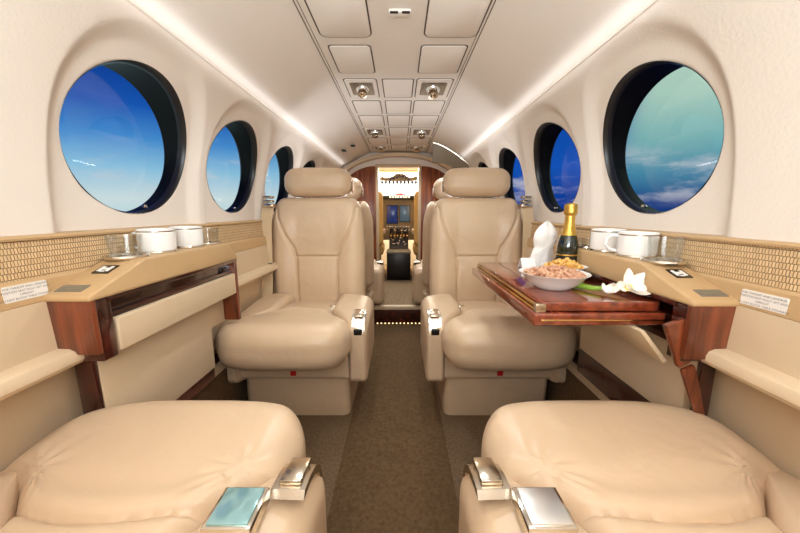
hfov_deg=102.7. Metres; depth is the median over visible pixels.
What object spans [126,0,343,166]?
trim
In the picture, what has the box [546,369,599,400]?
floor
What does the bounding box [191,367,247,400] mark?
floor
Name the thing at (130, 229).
trim
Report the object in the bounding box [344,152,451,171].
trim
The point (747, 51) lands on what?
wall
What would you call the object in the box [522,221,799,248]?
trim
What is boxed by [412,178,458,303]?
seat
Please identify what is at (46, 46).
wall
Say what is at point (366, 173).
wall
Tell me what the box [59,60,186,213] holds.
window
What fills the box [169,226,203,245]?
coffee cup
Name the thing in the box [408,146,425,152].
ceiling vent
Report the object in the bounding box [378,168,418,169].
ceiling
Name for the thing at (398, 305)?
step
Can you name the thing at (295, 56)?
ceiling
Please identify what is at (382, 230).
seat
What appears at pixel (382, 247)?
cushion
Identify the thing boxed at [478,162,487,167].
window
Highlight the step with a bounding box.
[374,281,420,323]
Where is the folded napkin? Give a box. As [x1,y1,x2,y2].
[530,221,557,265]
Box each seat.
[0,400,326,532]
[216,168,373,414]
[336,178,384,303]
[379,191,385,259]
[411,191,417,259]
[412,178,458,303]
[420,168,576,414]
[458,400,799,532]
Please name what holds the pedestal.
on the floor at (385, 266)
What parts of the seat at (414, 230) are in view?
backrest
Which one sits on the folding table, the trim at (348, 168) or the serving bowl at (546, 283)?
the serving bowl at (546, 283)
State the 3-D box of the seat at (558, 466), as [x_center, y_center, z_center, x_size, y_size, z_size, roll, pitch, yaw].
[0.378,0.360,0.195,0.552,0.904,1.049,0,10,0]
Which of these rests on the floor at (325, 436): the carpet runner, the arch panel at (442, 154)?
the carpet runner
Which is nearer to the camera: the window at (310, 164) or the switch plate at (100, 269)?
the switch plate at (100, 269)
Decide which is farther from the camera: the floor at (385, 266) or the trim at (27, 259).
the floor at (385, 266)
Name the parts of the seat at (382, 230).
backrest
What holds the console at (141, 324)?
attached to the wall at (46, 46)
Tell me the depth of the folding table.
0.67 m
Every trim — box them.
[0,219,272,241]
[0,221,272,283]
[0,236,266,311]
[0,245,272,371]
[0,272,274,471]
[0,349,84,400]
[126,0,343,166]
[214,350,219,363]
[238,262,277,286]
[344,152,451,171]
[463,0,658,158]
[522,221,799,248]
[522,223,799,291]
[525,247,799,379]
[527,238,799,321]
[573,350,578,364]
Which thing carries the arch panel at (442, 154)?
attached to the ceiling at (295, 56)
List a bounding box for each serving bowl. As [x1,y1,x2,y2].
[519,266,591,290]
[540,262,588,270]
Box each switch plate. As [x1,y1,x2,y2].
[91,265,119,273]
[665,269,692,277]
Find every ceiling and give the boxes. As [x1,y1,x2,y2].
[134,0,650,165]
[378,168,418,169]
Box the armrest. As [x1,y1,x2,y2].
[701,349,799,410]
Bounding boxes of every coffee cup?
[131,228,176,251]
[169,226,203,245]
[590,228,626,249]
[604,231,659,255]
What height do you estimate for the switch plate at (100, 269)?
0.014 m
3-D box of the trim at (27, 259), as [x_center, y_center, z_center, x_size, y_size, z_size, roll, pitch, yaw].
[-0.696,-0.091,1.024,0.078,0.071,4.350,0,10,0]
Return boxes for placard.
[0,280,50,303]
[740,289,789,314]
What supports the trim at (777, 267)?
attached to the wall at (747, 51)
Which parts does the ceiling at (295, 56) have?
panel, panel, panel, panel, panel, panel, panel, panel, panel, panel, panel, panel, panel, panel, panel, panel, panel, panel, panel, panel, panel, panel, panel, panel, panel, panel, panel, panel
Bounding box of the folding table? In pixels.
[472,262,669,325]
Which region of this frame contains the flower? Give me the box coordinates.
[574,268,650,294]
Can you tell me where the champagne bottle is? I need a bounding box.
[555,203,578,261]
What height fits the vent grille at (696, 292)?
0.010 m
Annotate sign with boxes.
[388,9,411,16]
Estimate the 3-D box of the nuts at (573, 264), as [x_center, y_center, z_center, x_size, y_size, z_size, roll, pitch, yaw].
[0.458,-0.009,0.897,0.106,0.034,0.104,0,10,0]
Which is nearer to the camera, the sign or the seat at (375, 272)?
the sign
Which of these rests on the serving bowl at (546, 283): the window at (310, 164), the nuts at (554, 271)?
the nuts at (554, 271)
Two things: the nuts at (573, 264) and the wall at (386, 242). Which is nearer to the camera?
the nuts at (573, 264)
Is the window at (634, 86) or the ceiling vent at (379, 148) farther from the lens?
the ceiling vent at (379, 148)
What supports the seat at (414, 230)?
on the floor at (385, 266)
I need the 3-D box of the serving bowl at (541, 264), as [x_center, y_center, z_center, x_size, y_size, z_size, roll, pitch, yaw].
[0.458,0.014,0.900,0.122,0.034,0.122,0,10,0]
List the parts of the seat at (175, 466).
outboard armrest, ashtray lid, armrest, recline lever, lever plate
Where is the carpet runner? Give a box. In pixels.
[327,324,458,532]
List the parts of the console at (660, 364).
rail, panel, bracket leg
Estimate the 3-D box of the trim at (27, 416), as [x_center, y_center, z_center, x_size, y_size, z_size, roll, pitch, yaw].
[-0.732,0.226,1.080,0.106,0.245,4.350,0,10,0]
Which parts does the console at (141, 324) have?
panel, rail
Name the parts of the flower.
stem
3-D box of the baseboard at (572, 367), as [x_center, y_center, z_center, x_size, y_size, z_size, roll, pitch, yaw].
[0.682,0.387,1.107,0.105,0.040,4.350,0,10,0]
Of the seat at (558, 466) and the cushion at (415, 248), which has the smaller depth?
the seat at (558, 466)
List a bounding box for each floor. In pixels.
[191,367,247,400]
[246,382,546,522]
[384,265,412,280]
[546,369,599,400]
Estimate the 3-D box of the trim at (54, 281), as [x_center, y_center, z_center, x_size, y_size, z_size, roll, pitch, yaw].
[-0.690,-0.037,1.034,0.091,0.045,4.350,0,10,0]
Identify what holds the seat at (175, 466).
on the floor at (325, 436)
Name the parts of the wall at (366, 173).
door frame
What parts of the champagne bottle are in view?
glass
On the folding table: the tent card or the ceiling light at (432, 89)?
the tent card
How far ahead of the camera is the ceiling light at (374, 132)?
2.24 m
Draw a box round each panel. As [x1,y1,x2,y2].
[383,195,413,239]
[432,142,468,167]
[572,325,799,480]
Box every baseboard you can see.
[214,361,226,376]
[566,361,609,399]
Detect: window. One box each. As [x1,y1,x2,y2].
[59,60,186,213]
[206,120,256,212]
[265,146,292,211]
[303,160,314,167]
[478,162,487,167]
[499,148,517,200]
[533,122,580,212]
[603,61,723,213]
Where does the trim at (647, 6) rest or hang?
attached to the wall at (747, 51)
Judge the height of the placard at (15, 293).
0.027 m
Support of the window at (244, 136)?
in the wall at (46, 46)
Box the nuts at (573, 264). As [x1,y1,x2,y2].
[543,257,583,268]
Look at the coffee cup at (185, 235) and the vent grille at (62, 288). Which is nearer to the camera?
the vent grille at (62, 288)
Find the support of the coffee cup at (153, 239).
on the console at (141, 324)
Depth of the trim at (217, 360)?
1.17 m
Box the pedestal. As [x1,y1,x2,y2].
[386,228,410,279]
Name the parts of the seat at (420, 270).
armrest, trim, backrest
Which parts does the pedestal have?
pedestal lid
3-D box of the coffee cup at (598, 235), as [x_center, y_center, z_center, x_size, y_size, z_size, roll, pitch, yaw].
[0.595,-0.074,0.903,0.102,0.062,0.086,3,10,15]
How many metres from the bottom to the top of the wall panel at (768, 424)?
0.245 m
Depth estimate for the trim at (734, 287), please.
0.56 m
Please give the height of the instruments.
0.112 m
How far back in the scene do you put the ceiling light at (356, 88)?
1.45 m
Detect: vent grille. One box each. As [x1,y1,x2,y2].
[54,285,90,291]
[693,289,728,296]
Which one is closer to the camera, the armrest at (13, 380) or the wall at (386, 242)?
the armrest at (13, 380)
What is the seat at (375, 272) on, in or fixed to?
on the floor at (325, 436)
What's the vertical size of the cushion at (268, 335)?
0.226 m
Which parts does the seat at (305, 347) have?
outboard armrest, backrest, armrest, recline lever, lever plate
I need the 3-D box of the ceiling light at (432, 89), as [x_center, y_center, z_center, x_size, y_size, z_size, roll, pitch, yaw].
[0.150,-0.811,1.459,0.160,0.090,0.228,0,10,0]
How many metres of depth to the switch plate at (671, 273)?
0.66 m
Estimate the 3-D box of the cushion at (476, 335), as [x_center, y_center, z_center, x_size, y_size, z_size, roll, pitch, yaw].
[0.406,0.270,1.369,0.495,0.226,0.605,0,10,0]
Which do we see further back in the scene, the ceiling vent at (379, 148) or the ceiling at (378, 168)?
the ceiling at (378, 168)
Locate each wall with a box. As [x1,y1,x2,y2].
[0,0,342,236]
[342,153,453,260]
[378,170,417,264]
[464,0,799,242]
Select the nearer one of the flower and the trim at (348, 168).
the flower
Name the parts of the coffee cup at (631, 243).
handle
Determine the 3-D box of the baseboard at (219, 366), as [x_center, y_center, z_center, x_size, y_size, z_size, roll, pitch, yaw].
[-0.713,0.387,1.107,0.105,0.040,4.350,0,10,0]
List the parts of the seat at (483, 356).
recline lever, lever plate, armrest, backrest, outboard armrest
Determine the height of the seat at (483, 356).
1.054 m
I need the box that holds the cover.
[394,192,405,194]
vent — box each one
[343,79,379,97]
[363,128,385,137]
[372,146,388,151]
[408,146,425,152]
[409,128,434,138]
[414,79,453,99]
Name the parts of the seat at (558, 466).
lever plate, recline lever, armrest, ashtray lid, outboard armrest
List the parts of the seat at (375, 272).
backrest, armrest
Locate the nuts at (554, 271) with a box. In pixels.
[523,264,585,278]
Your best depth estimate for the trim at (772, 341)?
0.53 m
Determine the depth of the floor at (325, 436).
1.19 m
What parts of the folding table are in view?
hinge rail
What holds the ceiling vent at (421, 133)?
in the ceiling at (295, 56)
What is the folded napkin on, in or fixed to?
on the folding table
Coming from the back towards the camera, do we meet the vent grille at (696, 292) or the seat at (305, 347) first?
the seat at (305, 347)
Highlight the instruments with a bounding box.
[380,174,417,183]
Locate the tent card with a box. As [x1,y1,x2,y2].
[518,258,535,267]
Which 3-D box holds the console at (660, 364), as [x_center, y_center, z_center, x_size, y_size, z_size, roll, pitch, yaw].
[0.560,0.177,0.870,0.162,0.434,0.535,0,10,0]
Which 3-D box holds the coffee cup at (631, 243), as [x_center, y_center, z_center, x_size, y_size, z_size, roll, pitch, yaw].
[0.584,-0.056,0.799,0.085,0.061,0.100,-4,11,-24]
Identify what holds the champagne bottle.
on the folding table
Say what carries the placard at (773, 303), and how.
attached to the wall at (747, 51)
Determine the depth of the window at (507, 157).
1.96 m
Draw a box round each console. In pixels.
[43,241,240,413]
[554,244,739,415]
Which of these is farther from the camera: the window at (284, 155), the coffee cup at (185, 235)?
the window at (284, 155)
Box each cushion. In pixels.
[216,301,351,370]
[379,242,384,254]
[413,243,417,254]
[441,301,576,370]
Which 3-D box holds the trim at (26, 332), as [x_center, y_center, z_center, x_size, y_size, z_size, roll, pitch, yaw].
[-0.686,0.042,1.048,0.098,0.119,4.350,0,10,0]

